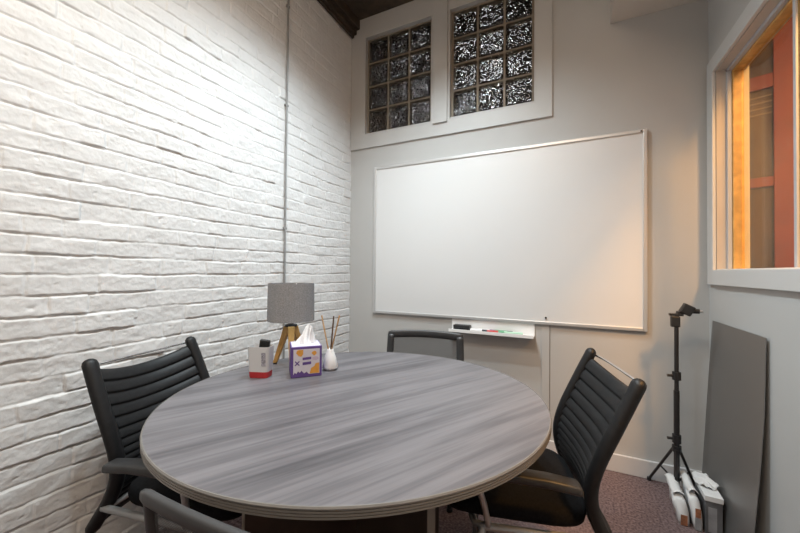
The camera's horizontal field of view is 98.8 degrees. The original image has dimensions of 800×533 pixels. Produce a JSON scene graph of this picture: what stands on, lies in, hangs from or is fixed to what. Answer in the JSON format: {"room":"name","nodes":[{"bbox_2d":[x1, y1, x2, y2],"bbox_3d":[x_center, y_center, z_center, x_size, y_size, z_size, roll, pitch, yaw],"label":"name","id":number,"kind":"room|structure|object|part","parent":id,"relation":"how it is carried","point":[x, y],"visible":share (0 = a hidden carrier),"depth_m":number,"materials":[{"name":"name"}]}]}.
{"room":"meeting room","nodes":[
{"label":"meeting room","id":0,"kind":"room"},
{"bbox_2d":[0,0,351,532],"bbox_3d":[-1.169,-0.452,1.365,0.018,3.280,3.420,0,-1,26],"label":"wall","id":1,"kind":"structure","parent":0,"point":[142,142],"depth_m":1.49,"materials":[{"name":"brick"}]},
{"bbox_2d":[282,0,289,357],"bbox_3d":[-0.742,-0.374,2.219,0.018,3.125,0.026,0,-1,26],"label":"conduit","id":2,"kind":"object","parent":1,"relation":"attached to","point":[286,105],"visible":0.65,"depth_m":2.22,"materials":[{"name":"white metal"}]},
{"bbox_2d":[317,0,359,38],"bbox_3d":[-1.112,-2.024,1.365,0.077,0.135,3.420,0,-1,26],"label":"beam","id":3,"kind":"structure","parent":1,"relation":"attached to","point":[339,10],"depth_m":2.70,"materials":[{"name":"brown wood"}]},
{"bbox_2d":[343,0,413,19],"bbox_3d":[-0.084,-2.139,0.868,2.577,0.100,3.620,0,-1,26],"label":"ceiling","id":4,"kind":"structure","parent":0,"point":[363,9],"depth_m":2.72,"materials":[{"name":"brown wood"}]},
{"bbox_2d":[159,470,704,532],"bbox_3d":[0.863,1.242,0.348,4.747,0.100,3.620,0,-1,26],"label":"floor","id":5,"kind":"structure","parent":0,"point":[628,503],"depth_m":1.67,"materials":[{"name":"carpet"}]},
{"bbox_2d":[81,336,241,532],"bbox_3d":[-0.785,0.755,1.315,0.661,0.871,0.590,0,-1,13],"label":"armchair","id":6,"kind":"object","parent":5,"relation":"on","point":[122,399],"visible":0.5,"depth_m":1.19,"materials":[{"name":"black leather"}]},
{"bbox_3d":[-1.002,0.606,1.155,0.165,0.581,0.055,0,-1,13],"label":"post","id":7,"kind":"part","parent":6,"relation":"part of","materials":[{"name":"black plastic"}]},
{"bbox_3d":[-0.763,0.615,1.037,0.303,0.043,0.054,0,-1,13],"label":"armrest","id":8,"kind":"part","parent":6,"relation":"part of","materials":[{"name":"grey plastic"}]},
{"bbox_3d":[-1.032,0.348,1.380,0.040,0.017,0.415,0,-1,13],"label":"handle rod","id":9,"kind":"part","parent":6,"relation":"part of","materials":[{"name":"silver metal"}]},
{"bbox_3d":[-0.737,0.805,1.303,0.397,0.031,0.471,0,-1,13],"label":"seat frame","id":10,"kind":"part","parent":6,"relation":"part of","materials":[{"name":"silver metal"}]},
{"bbox_3d":[-0.966,0.614,1.361,0.175,0.517,0.396,0,-1,13],"label":"backrest","id":11,"kind":"part","parent":6,"relation":"part of","materials":[{"name":"black leather"}]},
{"bbox_3d":[-0.686,0.770,1.291,0.456,0.070,0.424,0,-1,13],"label":"seat","id":12,"kind":"part","parent":6,"relation":"part of","materials":[{"name":"black fabric"}]},
{"bbox_3d":[-0.646,0.710,1.029,0.026,0.178,0.065,1,-1,-17],"label":"arm post","id":13,"kind":"part","parent":6,"relation":"part of","materials":[{"name":"silver metal"}]},
{"bbox_3d":[-0.906,0.613,1.560,0.165,0.581,0.055,0,-1,13],"label":"post","id":14,"kind":"part","parent":6,"relation":"part of","materials":[{"name":"black plastic"}]},
{"bbox_2d":[139,489,248,532],"bbox_3d":[-0.199,0.790,0.683,0.474,0.794,0.443,0,-1,22],"label":"mesh chair","id":15,"kind":"object","parent":5,"relation":"on","point":[154,503],"visible":1,"depth_m":0.56,"materials":[{"name":"grey plastic"}]},
{"bbox_3d":[-0.448,0.596,0.630,0.029,0.380,0.056,0,-1,3],"label":"post","id":16,"kind":"part","parent":15,"relation":"part of","materials":[{"name":"grey plastic"}]},
{"bbox_3d":[-0.257,0.594,0.541,0.404,0.359,0.054,0,-1,22],"label":"panel","id":17,"kind":"part","parent":15,"relation":"part of","materials":[{"name":"grey"}]},
{"bbox_2d":[140,352,551,532],"bbox_3d":[-0.150,0.823,1.233,1.268,0.745,1.234,0,-1,26],"label":"round table","id":18,"kind":"object","parent":5,"relation":"on","point":[378,442],"visible":0.92,"depth_m":0.92,"materials":[{"name":"grey laminate"}]},
{"bbox_2d":[248,339,273,377],"bbox_3d":[-0.569,0.373,1.403,0.094,0.152,0.060,0,-1,6],"label":"bottle","id":19,"kind":"object","parent":18,"relation":"on","point":[260,359],"depth_m":1.38,"materials":[{"name":"white plastic"}]},
{"bbox_3d":[-0.557,0.353,1.402,0.054,0.111,0.025,1,-1,-4],"label":"brush handle","id":20,"kind":"part","parent":19,"relation":"part of","materials":[{"name":"black plastic"}]},
{"bbox_2d":[267,283,313,363],"bbox_3d":[-0.504,0.265,1.586,0.209,0.374,0.209,0,-1,26],"label":"table lamp","id":21,"kind":"object","parent":18,"relation":"on","point":[288,304],"visible":0.87,"depth_m":1.51,"materials":[{"name":"grey fabric"}]},
{"bbox_3d":[-0.546,0.360,1.589,0.083,0.172,0.030,0,-1,6],"label":"leg","id":22,"kind":"part","parent":21,"relation":"part of","materials":[{"name":"brown wood"}]},
{"bbox_3d":[-0.503,0.163,1.587,0.209,0.170,0.209,0,-1,26],"label":"lamp shade","id":23,"kind":"part","parent":21,"relation":"part of","materials":[{"name":"grey fabric"}]},
{"bbox_2d":[285,323,296,326],"bbox_3d":[-0.504,0.239,1.586,0.056,0.074,0.056,0,-1,26],"label":"socket","id":24,"kind":"object","parent":21,"relation":"attached to","point":[291,324],"depth_m":1.57,"materials":[{"name":"black plastic"}]},
{"bbox_3d":[-0.491,0.360,1.546,0.030,0.172,0.083,1,-1,-20],"label":"leg","id":25,"kind":"part","parent":21,"relation":"part of","materials":[{"name":"brown wood"}]},
{"bbox_3d":[-0.480,0.361,1.617,0.030,0.172,0.083,0,-1,38],"label":"leg","id":26,"kind":"part","parent":21,"relation":"part of","materials":[{"name":"brown wood"}]},
{"bbox_2d":[289,340,321,377],"bbox_3d":[-0.403,0.389,1.455,0.123,0.125,0.124,1,-1,-21],"label":"tissue box","id":27,"kind":"object","parent":18,"relation":"on","point":[304,360],"visible":0.98,"depth_m":1.40,"materials":[{"name":"white cardboard"}]},
{"bbox_3d":[-0.460,0.389,1.434,0.001,0.102,0.100,1,-1,-20],"label":"panel","id":28,"kind":"part","parent":27,"relation":"part of","materials":[{"name":"purple cardboard"}]},
{"bbox_2d":[294,323,315,344],"bbox_3d":[-0.400,0.283,1.452,0.090,0.085,0.050,1,-1,-21],"label":"tissue","id":29,"kind":"object","parent":27,"relation":"on","point":[307,337],"visible":1,"depth_m":1.45,"materials":[{"name":"paper"}]},
{"bbox_3d":[-0.402,0.327,1.456,0.114,0.001,0.114,1,-1,-21],"label":"panel","id":30,"kind":"part","parent":27,"relation":"part of","materials":[{"name":"white cardboard"}]},
{"bbox_3d":[-0.381,0.388,1.398,0.104,0.102,0.001,1,-1,-21],"label":"panel","id":31,"kind":"part","parent":27,"relation":"part of","materials":[{"name":"white cardboard"}]},
{"bbox_2d":[322,348,337,370],"bbox_3d":[-0.307,0.408,1.507,0.066,0.090,0.066,0,-1,26],"label":"reed diffuser","id":32,"kind":"object","parent":18,"relation":"on","point":[330,361],"visible":1,"depth_m":1.49,"materials":[{"name":"white ceramic"}]},
{"bbox_2d":[321,315,328,348],"bbox_3d":[-0.325,0.319,1.512,0.054,0.206,0.007,0,-1,16],"label":"reed","id":33,"kind":"object","parent":32,"relation":"in","point":[321,315],"visible":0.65,"depth_m":1.51,"materials":[{"name":"beige wood"}]},
{"bbox_2d":[330,316,334,348],"bbox_3d":[-0.299,0.319,1.504,0.031,0.205,0.007,0,-1,39],"label":"reed","id":34,"kind":"object","parent":32,"relation":"in","point":[333,316],"visible":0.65,"depth_m":1.50,"materials":[{"name":"wood"}]},
{"bbox_2d":[332,315,339,348],"bbox_3d":[-0.291,0.319,1.514,0.052,0.206,0.007,1,-1,-23],"label":"reed","id":35,"kind":"object","parent":32,"relation":"in","point":[339,315],"visible":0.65,"depth_m":1.51,"materials":[{"name":"beige wood"}]},
{"bbox_3d":[-0.150,0.825,1.232,0.374,0.700,0.699,0,-1,26],"label":"panel","id":36,"kind":"part","parent":18,"relation":"part of","materials":[{"name":"laminate"}]},
{"bbox_3d":[-0.150,0.825,1.232,0.028,0.701,0.770,1,-1,-37],"label":"panel","id":37,"kind":"part","parent":18,"relation":"part of","materials":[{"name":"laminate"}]},
{"bbox_2d":[387,330,463,512],"bbox_3d":[0.112,0.798,1.932,0.492,0.817,0.443,0,-1,13],"label":"mesh chair","id":38,"kind":"object","parent":5,"relation":"on","point":[459,339],"visible":0.31,"depth_m":2.10,"materials":[{"name":"grey plastic"}]},
{"bbox_3d":[-0.065,0.612,2.126,0.046,0.386,0.065,0,-1,35],"label":"post","id":39,"kind":"part","parent":38,"relation":"part of","materials":[{"name":"grey plastic"}]},
{"bbox_3d":[0.148,0.611,2.086,0.416,0.363,0.054,0,-1,13],"label":"panel","id":40,"kind":"part","parent":38,"relation":"part of","materials":[{"name":"grey fabric"}]},
{"bbox_3d":[0.154,0.419,2.110,0.457,0.053,0.041,0,-1,13],"label":"rail","id":41,"kind":"part","parent":38,"relation":"part of","materials":[{"name":"grey plastic"}]},
{"bbox_3d":[0.357,0.614,2.029,0.046,0.386,0.065,1,-1,-10],"label":"post","id":42,"kind":"part","parent":38,"relation":"part of","materials":[{"name":"grey plastic"}]},
{"bbox_2d":[449,348,646,532],"bbox_3d":[0.505,0.765,1.251,0.661,0.871,0.590,0,-1,12],"label":"armchair","id":43,"kind":"object","parent":5,"relation":"on","point":[595,409],"visible":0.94,"depth_m":1.10,"materials":[{"name":"black leather"}]},
{"bbox_3d":[0.340,1.005,1.515,0.044,0.374,0.025,0,-1,40],"label":"leg","id":44,"kind":"part","parent":43,"relation":"part of","materials":[{"name":"silver metal"}]},
{"bbox_3d":[0.245,0.998,1.070,0.044,0.374,0.025,1,-1,-16],"label":"leg","id":45,"kind":"part","parent":43,"relation":"part of","materials":[{"name":"silver metal"}]},
{"bbox_3d":[0.257,0.718,1.052,0.026,0.178,0.065,0,-1,42],"label":"arm post","id":46,"kind":"part","parent":43,"relation":"part of","materials":[{"name":"silver metal"}]},
{"bbox_3d":[0.456,0.815,1.261,0.397,0.031,0.471,0,-1,12],"label":"seat frame","id":47,"kind":"part","parent":43,"relation":"part of","materials":[{"name":"silver metal"}]},
{"bbox_3d":[0.405,0.779,1.272,0.456,0.070,0.424,0,-1,12],"label":"seat","id":48,"kind":"part","parent":43,"relation":"part of","materials":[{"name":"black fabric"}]},
{"bbox_3d":[0.367,0.624,1.008,0.303,0.043,0.054,0,-1,12],"label":"armrest","id":49,"kind":"part","parent":43,"relation":"part of","materials":[{"name":"grey plastic"}]},
{"bbox_3d":[0.721,0.624,1.420,0.165,0.581,0.055,0,-1,12],"label":"post","id":50,"kind":"part","parent":43,"relation":"part of","materials":[{"name":"black plastic"}]},
{"bbox_3d":[0.690,0.626,1.214,0.175,0.517,0.396,0,-1,12],"label":"backrest","id":51,"kind":"part","parent":43,"relation":"part of","materials":[{"name":"black leather"}]},
{"bbox_3d":[0.761,0.361,1.203,0.040,0.017,0.415,0,-1,12],"label":"handle rod","id":52,"kind":"part","parent":43,"relation":"part of","materials":[{"name":"silver metal"}]},
{"bbox_3d":[0.634,0.618,1.013,0.165,0.581,0.055,0,-1,12],"label":"post","id":53,"kind":"part","parent":43,"relation":"part of","materials":[{"name":"black plastic"}]},
{"bbox_2d":[647,303,702,487],"bbox_3d":[1.467,0.702,1.810,0.230,1.029,0.256,0,-1,26],"label":"stand","id":54,"kind":"object","parent":5,"relation":"on","point":[685,309],"visible":0.88,"depth_m":1.75,"materials":[{"name":"black plastic"}]},
{"bbox_3d":[1.418,1.070,1.863,0.014,0.282,0.198,0,-1,2],"label":"leg","id":55,"kind":"part","parent":54,"relation":"part of","materials":[{"name":"black plastic"}]},
{"bbox_3d":[1.392,1.068,1.726,0.014,0.277,0.045,0,-1,41],"label":"leg","id":56,"kind":"part","parent":54,"relation":"part of","materials":[{"name":"black plastic"}]},
{"bbox_3d":[1.514,1.070,1.801,0.198,0.282,0.014,1,-1,-26],"label":"leg","id":57,"kind":"part","parent":54,"relation":"part of","materials":[{"name":"black plastic"}]},
{"bbox_3d":[1.490,0.226,1.728,0.030,0.023,0.024,0,-1,34],"label":"tilt knob","id":58,"kind":"part","parent":54,"relation":"part of","materials":[{"name":"black plastic"}]},
{"bbox_2d":[664,473,688,525],"bbox_3d":[1.369,1.142,1.705,0.065,0.145,0.224,0,-1,28],"label":"bundle","id":59,"kind":"object","parent":5,"relation":"on","point":[680,507],"visible":0.96,"depth_m":1.62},
{"bbox_2d":[680,470,702,531],"bbox_3d":[1.414,1.127,1.678,0.051,0.176,0.235,0,-1,28],"label":"bundle","id":60,"kind":"object","parent":5,"relation":"on","point":[692,501],"visible":0.93,"depth_m":1.60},
{"bbox_2d":[695,482,723,532],"bbox_3d":[1.452,1.127,1.615,0.066,0.174,0.170,0,-1,28],"label":"storage box","id":61,"kind":"object","parent":5,"relation":"on","point":[711,501],"visible":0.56,"depth_m":1.55,"materials":[{"name":"white paper"}]},
{"bbox_2d":[692,471,719,490],"bbox_3d":[1.462,1.016,1.646,0.079,0.044,0.118,0,-1,17],"label":"crumpled paper","id":62,"kind":"object","parent":61,"relation":"on","point":[700,478],"visible":1,"depth_m":1.63,"materials":[{"name":"white paper"}]},
{"bbox_3d":[1.453,1.052,1.616,0.066,0.024,0.170,0,-1,28],"label":"lid","id":63,"kind":"part","parent":61,"relation":"part of","materials":[{"name":"white plastic"}]},
{"bbox_2d":[702,321,766,532],"bbox_3d":[1.494,0.746,1.560,0.054,0.935,0.535,0,-1,26],"label":"board panel","id":64,"kind":"object","parent":5,"relation":"on","point":[735,406],"visible":0.91,"depth_m":1.50,"materials":[{"name":"grey"}]},
{"bbox_2d":[349,0,709,470],"bbox_3d":[0.675,-0.422,2.437,2.577,3.280,0.120,0,-1,26],"label":"wall","id":65,"kind":"structure","parent":0,"point":[649,71],"depth_m":2.02,"materials":[{"name":"grey paint"}]},
{"bbox_2d":[364,15,431,134],"bbox_3d":[0.001,-1.494,2.769,0.595,0.817,0.126,0,-1,26],"label":"window","id":66,"kind":"structure","parent":65,"relation":"in","point":[398,60],"depth_m":2.73,"materials":[{"name":"glass"}]},
{"bbox_2d":[432,0,447,123],"bbox_3d":[0.299,-1.565,2.550,0.113,0.997,0.014,0,-1,26],"label":"trim","id":67,"kind":"structure","parent":65,"relation":"attached to","point":[440,7],"depth_m":2.54,"materials":[{"name":"paint"}]},
{"bbox_2d":[351,0,551,150],"bbox_3d":[0.290,-1.520,2.569,1.557,1.087,0.014,0,-1,26],"label":"trim","id":68,"kind":"structure","parent":65,"relation":"attached to","point":[414,10],"depth_m":2.58,"materials":[{"name":"paint"}]},
{"bbox_2d":[449,0,535,118],"bbox_3d":[0.655,-1.493,2.451,0.595,0.817,0.126,0,-1,26],"label":"window","id":69,"kind":"structure","parent":65,"relation":"in","point":[492,43],"depth_m":2.42,"materials":[{"name":"glass"}]},
{"bbox_2d":[373,128,647,331],"bbox_3d":[0.610,-0.214,2.384,1.828,1.178,0.022,0,-1,26],"label":"whiteboard","id":70,"kind":"object","parent":65,"relation":"attached to","point":[555,233],"visible":1,"depth_m":2.28,"materials":[{"name":"plastic"}]},
{"bbox_2d":[448,318,534,338],"bbox_3d":[0.613,0.417,2.331,0.560,0.082,0.094,0,-1,26],"label":"marker tray","id":71,"kind":"object","parent":70,"relation":"attached to","point":[528,330],"visible":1,"depth_m":2.33,"materials":[{"name":"white"}]},
{"bbox_2d":[453,324,470,329],"bbox_3d":[0.441,0.430,2.430,0.120,0.036,0.048,0,-1,26],"label":"eraser","id":72,"kind":"object","parent":71,"relation":"on","point":[456,326],"visible":0.98,"depth_m":2.41,"materials":[{"name":"black plastic"}]},
{"bbox_2d":[470,328,486,331],"bbox_3d":[0.542,0.439,2.362,0.117,0.017,0.017,0,-1,28],"label":"marker","id":73,"kind":"object","parent":71,"relation":"on","point":[470,328],"visible":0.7,"depth_m":2.36,"materials":[{"name":"white plastic"}]},
{"bbox_2d":[487,330,503,332],"bbox_3d":[0.639,0.440,2.315,0.117,0.017,0.017,0,-1,24],"label":"marker","id":74,"kind":"object","parent":71,"relation":"on","point":[487,330],"visible":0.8,"depth_m":2.31,"materials":[{"name":"red plastic"}]},
{"bbox_2d":[504,331,522,334],"bbox_3d":[0.749,0.440,2.263,0.117,0.017,0.017,0,-1,25],"label":"marker","id":75,"kind":"object","parent":71,"relation":"on","point":[508,332],"visible":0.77,"depth_m":2.26,"materials":[{"name":"green plastic"}]},
{"bbox_2d":[541,325,549,407],"bbox_3d":[0.941,0.746,2.217,0.048,0.736,0.006,0,-1,26],"label":"trim","id":76,"kind":"structure","parent":65,"relation":"attached to","point":[545,345],"depth_m":2.22,"materials":[{"name":"grey paint"}]},
{"bbox_2d":[549,369,549,409],"bbox_3d":[0.965,0.746,2.208,0.004,0.736,0.002,0,-1,26],"label":"trim","id":77,"kind":"structure","parent":65,"relation":"attached to","point":[549,369],"depth_m":2.21,"materials":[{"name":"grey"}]},
{"bbox_2d":[546,440,701,485],"bbox_3d":[0.623,1.165,2.359,2.337,0.104,0.015,0,-1,26],"label":"baseboard","id":78,"kind":"structure","parent":65,"relation":"attached to","point":[633,466],"depth_m":1.99,"materials":[{"name":"paint"}]},
{"bbox_2d":[610,0,698,23],"bbox_3d":[0.747,-1.798,0.458,0.464,0.580,3.420,0,-1,26],"label":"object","id":79,"kind":"structure","parent":65,"relation":"attached to","point":[620,10],"depth_m":1.96,"materials":[{"name":"paint"}]},
{"bbox_2d":[708,0,799,532],"bbox_3d":[1.007,-0.447,0.319,0.130,3.280,3.640,0,-1,26],"label":"wall","id":80,"kind":"structure","parent":0,"point":[774,315],"depth_m":1.31,"materials":[{"name":"grey paint"}]},
{"bbox_2d":[707,0,799,291],"bbox_3d":[1.256,-0.517,0.855,0.150,1.194,2.174,0,-1,26],"label":"window","id":81,"kind":"structure","parent":80,"relation":"in","point":[725,81],"depth_m":1.72,"materials":[{"name":"paint"}]},
{"bbox_3d":[1.199,-0.517,0.882,0.016,1.194,2.174,0,-1,26],"label":"casing","id":82,"kind":"part","parent":81,"relation":"part of","materials":[{"name":"paint"}]},
{"bbox_3d":[1.251,0.039,0.847,0.150,0.082,2.018,0,-1,26],"label":"sill","id":83,"kind":"part","parent":81,"relation":"part of","materials":[{"name":"paint"}]},
{"bbox_3d":[1.586,-0.506,1.481,0.043,1.038,0.590,0,-1,26],"label":"sash","id":84,"kind":"part","parent":81,"relation":"part of","materials":[{"name":"brown wood"}]},
{"bbox_3d":[1.138,-1.352,4.396,5.200,5.400,3.740,0,-1,26],"label":"wall","id":85,"kind":"structure","parent":0,"visible":0},
{"bbox_2d":[749,16,793,267],"bbox_3d":[2.082,-0.226,1.989,0.060,2.900,0.330,1,-1,-42],"label":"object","id":86,"kind":"structure","parent":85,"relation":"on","point":[771,71],"depth_m":1.94,"materials":[{"name":"red paint"}]},
{"bbox_3d":[2.054,-1.060,2.040,0.050,0.080,0.225,1,-1,-42],"label":"rail","id":87,"kind":"part","parent":86,"relation":"part of","materials":[{"name":"red paint"}]},
{"bbox_3d":[2.057,-1.388,2.044,0.012,0.575,0.225,1,-1,-42],"label":"panel","id":88,"kind":"part","parent":86,"relation":"part of","materials":[{"name":"orange glass"}]},
{"bbox_3d":[2.052,-0.765,2.036,0.012,0.510,0.225,1,-1,-42],"label":"panel","id":89,"kind":"part","parent":86,"relation":"part of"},
{"bbox_3d":[2.050,-0.483,2.032,0.050,0.055,0.225,1,-1,-42],"label":"rail","id":90,"kind":"part","parent":86,"relation":"part of","materials":[{"name":"red paint"}]},
{"bbox_3d":[2.042,0.374,2.020,0.012,1.660,0.225,1,-1,-42],"label":"panel","id":91,"kind":"part","parent":86,"relation":"part of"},
{"bbox_3d":[2.157,-0.226,1.905,0.060,2.900,0.105,1,-1,-42],"label":"post","id":92,"kind":"part","parent":86,"relation":"part of","materials":[{"name":"red paint"}]}
]}

